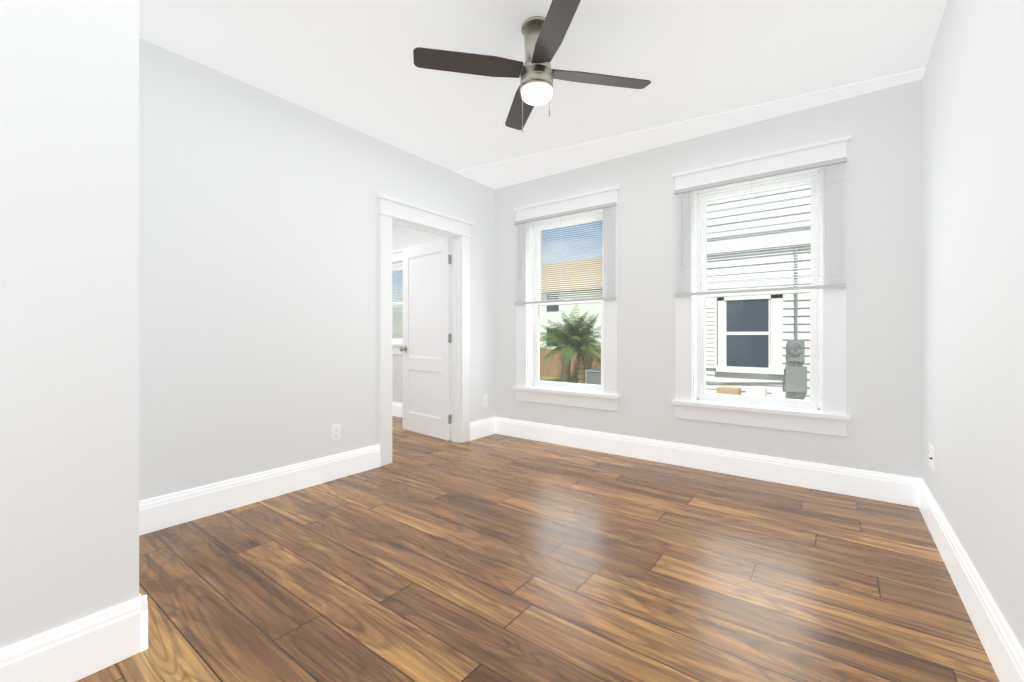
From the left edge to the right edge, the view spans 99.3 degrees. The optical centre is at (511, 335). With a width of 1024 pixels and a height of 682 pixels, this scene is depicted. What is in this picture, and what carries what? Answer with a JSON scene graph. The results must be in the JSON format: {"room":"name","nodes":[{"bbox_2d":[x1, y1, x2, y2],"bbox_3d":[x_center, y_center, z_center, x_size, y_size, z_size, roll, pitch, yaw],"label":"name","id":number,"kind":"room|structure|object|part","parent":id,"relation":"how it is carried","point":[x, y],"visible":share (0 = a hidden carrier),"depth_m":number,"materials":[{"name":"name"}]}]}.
{"room":"empty living room","nodes":[
{"label":"empty living room","id":0,"kind":"room"},
{"bbox_2d":[0,0,138,648],"bbox_3d":[-2.283,-0.260,0.972,1.080,2.620,2.016,0,0,37],"label":"wall","id":1,"kind":"structure","parent":0,"point":[69,311],"depth_m":1.32,"materials":[{"name":"white paint"}]},
{"bbox_2d":[0,593,147,681],"bbox_3d":[-1.838,0.963,0.650,0.019,0.175,2.035,0,0,37],"label":"baseboard","id":2,"kind":"structure","parent":1,"relation":"attached to","point":[76,650],"depth_m":1.31,"materials":[{"name":"white paint"}]},
{"bbox_2d":[139,38,494,500],"bbox_3d":[-1.799,-0.260,2.618,0.120,2.620,5.230,0,0,37],"label":"wall","id":3,"kind":"structure","parent":0,"point":[258,281],"depth_m":2.77,"materials":[{"name":"white paint"}]},
{"bbox_2d":[139,417,494,535],"bbox_3d":[-1.139,0.963,3.383,0.019,0.175,3.214,0,0,37],"label":"baseboard","id":4,"kind":"structure","parent":3,"relation":"attached to","point":[167,511],"depth_m":2.73,"materials":[{"name":"white paint"}]},
{"bbox_2d":[331,424,340,441],"bbox_3d":[-1.289,0.715,3.192,0.008,0.116,0.072,0,0,37],"label":"electrical outlet","id":5,"kind":"object","parent":3,"relation":"attached to","point":[335,432],"visible":1,"depth_m":3.19,"materials":[{"name":"white plastic"}]},
{"bbox_2d":[377,194,472,465],"bbox_3d":[-0.797,-0.037,3.954,0.204,2.175,1.100,0,0,37],"label":"door frame","id":6,"kind":"structure","parent":3,"relation":"attached to","point":[392,210],"depth_m":3.98,"materials":[{"name":"white paint"}]},
{"bbox_2d":[403,238,450,440],"bbox_3d":[-0.903,0.039,4.565,0.802,1.998,0.046,0,0,43],"label":"door leaf","id":7,"kind":"structure","parent":3,"relation":"in","point":[426,332],"depth_m":4.52,"materials":[{"name":"white paint"}]},
{"bbox_2d":[400,346,406,351],"bbox_3d":[-1.167,0.150,4.802,0.094,0.062,0.178,0,0,43],"label":"door knob","id":8,"kind":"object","parent":7,"relation":"attached to","point":[404,349],"depth_m":4.75,"materials":[{"name":"silver metal"}]},
{"bbox_3d":[-0.624,0.039,4.310,0.046,1.671,0.042,0,0,43],"label":"door hinge","id":9,"kind":"part","parent":7,"relation":"part of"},
{"bbox_2d":[483,395,487,406],"bbox_3d":[-0.275,0.690,4.543,0.008,0.116,0.072,0,0,37],"label":"electrical outlet","id":10,"kind":"object","parent":3,"relation":"attached to","point":[485,401],"visible":1,"depth_m":4.54,"materials":[{"name":"white plastic"}]},
{"bbox_2d":[75,416,999,681],"bbox_3d":[-1.722,1.110,2.404,7.060,0.120,5.580,0,0,37],"label":"floor","id":11,"kind":"structure","parent":0,"point":[489,558],"depth_m":1.86,"materials":[{"name":"brown wood"}]},
{"bbox_2d":[139,0,947,188],"bbox_3d":[-1.647,-1.628,2.504,7.060,0.124,5.830,0,0,37],"label":"ceiling","id":12,"kind":"structure","parent":0,"point":[349,63],"depth_m":2.50,"materials":[{"name":"white paint"}]},
{"bbox_2d":[413,0,650,132],"bbox_3d":[0.126,-1.290,2.218,0.926,0.560,0.926,0,0,34],"label":"fan","id":13,"kind":"object","parent":12,"relation":"hanging from","point":[543,41],"visible":1,"depth_m":2.16,"materials":[{"name":"brown wood"}]},
{"bbox_3d":[0.118,-1.135,2.164,0.122,0.250,0.080,0,0,37],"label":"chain","id":14,"kind":"part","parent":13,"relation":"part of","materials":[{"name":"silver metal"}]},
{"bbox_2d":[392,79,921,477],"bbox_3d":[-0.062,-0.260,4.684,6.780,2.620,0.160,0,0,37],"label":"wall","id":15,"kind":"structure","parent":0,"point":[882,128],"depth_m":3.13,"materials":[{"name":"white paint"}]},
{"bbox_2d":[392,249,402,354],"bbox_3d":[-1.431,-0.423,5.675,1.104,1.344,0.207,0,0,37],"label":"window","id":16,"kind":"structure","parent":15,"relation":"in","point":[397,255],"depth_m":5.67,"materials":[{"name":"white paint"}]},
{"bbox_3d":[-1.393,-0.410,5.726,0.680,0.940,0.038,0,0,37],"label":"window glass","id":17,"kind":"part","parent":16,"relation":"part of","materials":[{"name":"clear glass"}]},
{"bbox_2d":[392,260,402,310],"bbox_3d":[-1.488,-0.637,5.599,1.060,0.630,0.028,0,0,37],"label":"window blind","id":18,"kind":"object","parent":16,"relation":"attached to","point":[397,262],"visible":0.33,"depth_m":5.59,"materials":[{"name":"white plastic"}]},
{"bbox_3d":[-1.392,-0.422,5.727,0.800,1.055,0.077,0,0,37],"label":"window sash","id":19,"kind":"part","parent":16,"relation":"part of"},
{"bbox_2d":[392,402,450,425],"bbox_3d":[-1.507,0.963,5.657,3.060,0.175,0.019,0,0,37],"label":"baseboard","id":20,"kind":"structure","parent":15,"relation":"attached to","point":[397,409],"depth_m":5.61,"materials":[{"name":"white paint"}]},
{"bbox_2d":[513,186,619,410],"bbox_3d":[0.524,-0.318,4.209,1.144,1.974,0.207,0,0,37],"label":"window","id":21,"kind":"structure","parent":15,"relation":"in","point":[608,398],"depth_m":4.20,"materials":[{"name":"white paint"}]},
{"bbox_2d":[514,202,615,304],"bbox_3d":[0.463,-0.737,4.127,1.100,0.850,0.042,0,0,37],"label":"window blind","id":22,"kind":"object","parent":21,"relation":"attached to","point":[563,214],"visible":0.92,"depth_m":4.10,"materials":[{"name":"white plastic"}]},
{"bbox_3d":[0.563,-0.318,4.261,0.840,1.685,0.077,0,0,37],"label":"window sash","id":23,"kind":"part","parent":21,"relation":"part of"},
{"bbox_3d":[0.562,-0.305,4.260,0.720,1.570,0.038,0,0,37],"label":"window glass","id":24,"kind":"part","parent":21,"relation":"part of","materials":[{"name":"clear glass"}]},
{"bbox_2d":[495,417,921,506],"bbox_3d":[1.156,0.963,3.658,3.360,0.175,0.019,0,0,37],"label":"baseboard","id":25,"kind":"structure","parent":15,"relation":"attached to","point":[892,488],"depth_m":3.26,"materials":[{"name":"white paint"}]},
{"bbox_2d":[671,135,850,436],"bbox_3d":[1.804,-0.318,3.249,1.144,1.974,0.207,0,0,37],"label":"window","id":26,"kind":"structure","parent":15,"relation":"in","point":[833,418],"depth_m":3.15,"materials":[{"name":"white paint"}]},
{"bbox_3d":[1.842,-0.305,3.300,0.720,1.570,0.038,0,0,37],"label":"window glass","id":27,"kind":"part","parent":26,"relation":"part of","materials":[{"name":"clear glass"}]},
{"bbox_3d":[1.843,-0.318,3.301,0.840,1.685,0.077,0,0,37],"label":"window sash","id":28,"kind":"part","parent":26,"relation":"part of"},
{"bbox_2d":[674,157,846,296],"bbox_3d":[1.743,-0.737,3.167,1.100,0.850,0.042,0,0,37],"label":"window blind","id":29,"kind":"object","parent":26,"relation":"attached to","point":[802,168],"visible":0.92,"depth_m":3.12,"materials":[{"name":"white plastic"}]},
{"bbox_2d":[922,0,1023,650],"bbox_3d":[0.949,-0.260,0.482,0.120,2.620,5.350,0,0,37],"label":"wall","id":30,"kind":"structure","parent":0,"point":[973,256],"depth_m":1.60,"materials":[{"name":"white paint"}]},
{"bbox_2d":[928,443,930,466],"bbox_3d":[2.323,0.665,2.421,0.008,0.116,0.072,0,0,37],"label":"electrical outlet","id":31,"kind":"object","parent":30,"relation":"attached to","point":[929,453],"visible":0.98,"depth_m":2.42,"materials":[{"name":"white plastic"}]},
{"bbox_2d":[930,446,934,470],"bbox_3d":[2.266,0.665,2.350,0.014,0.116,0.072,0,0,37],"label":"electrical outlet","id":32,"kind":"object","parent":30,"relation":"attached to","point":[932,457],"visible":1,"depth_m":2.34,"materials":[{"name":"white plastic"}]},
{"bbox_2d":[919,479,1023,681],"bbox_3d":[0.929,0.963,0.572,0.019,0.175,5.230,0,0,37],"label":"baseboard","id":33,"kind":"structure","parent":30,"relation":"attached to","point":[1002,647],"depth_m":1.55,"materials":[{"name":"white paint"}]},
{"label":"outside","id":34,"kind":"structure","parent":0,"visible":0},
{"bbox_2d":[539,376,584,383],"bbox_3d":[17.777,2.350,45.286,100.000,0.200,86.210,0,0,37],"label":"ground","id":35,"kind":"structure","parent":34,"point":[546,378],"depth_m":22.14,"materials":[{"name":"green plant"}]},
{"bbox_2d":[396,258,602,348],"bbox_3d":[5.040,-2.350,41.220,33.700,9.200,13.200,0,0,37],"label":"house","id":36,"kind":"structure","parent":35,"relation":"on","point":[573,286],"depth_m":34.94,"materials":[{"name":"beige paint"}]},
{"bbox_2d":[539,347,600,377],"bbox_3d":[2.505,1.440,23.188,12.173,1.620,0.114,0,0,37],"label":"fence","id":37,"kind":"object","parent":35,"relation":"on","point":[555,360],"depth_m":23.18,"materials":[{"name":"brown wood"}]},
{"bbox_2d":[539,304,600,383],"bbox_3d":[2.784,0.396,19.635,4.097,3.707,3.802,0,0,37],"label":"palm tree","id":38,"kind":"object","parent":35,"relation":"on","point":[557,334],"depth_m":19.43,"materials":[{"name":"green plant"}]},
{"bbox_2d":[706,185,810,399],"bbox_3d":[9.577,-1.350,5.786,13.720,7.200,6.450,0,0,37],"label":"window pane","id":39,"kind":"object","parent":35,"relation":"on","point":[758,360],"depth_m":6.61,"materials":[{"name":"white"}]},
{"bbox_3d":[2.920,2.235,16.310,7.000,0.030,3.200,0,0,37],"label":"ground","id":40,"kind":"structure","parent":35,"relation":"on","visible":0},
{"bbox_2d":[585,369,600,384],"bbox_3d":[3.340,1.757,16.620,0.800,0.926,0.800,0,0,37],"label":"ac unit","id":41,"kind":"object","parent":40,"relation":"on","point":[592,373],"depth_m":16.36,"materials":[{"name":"grey metal"}]}
]}

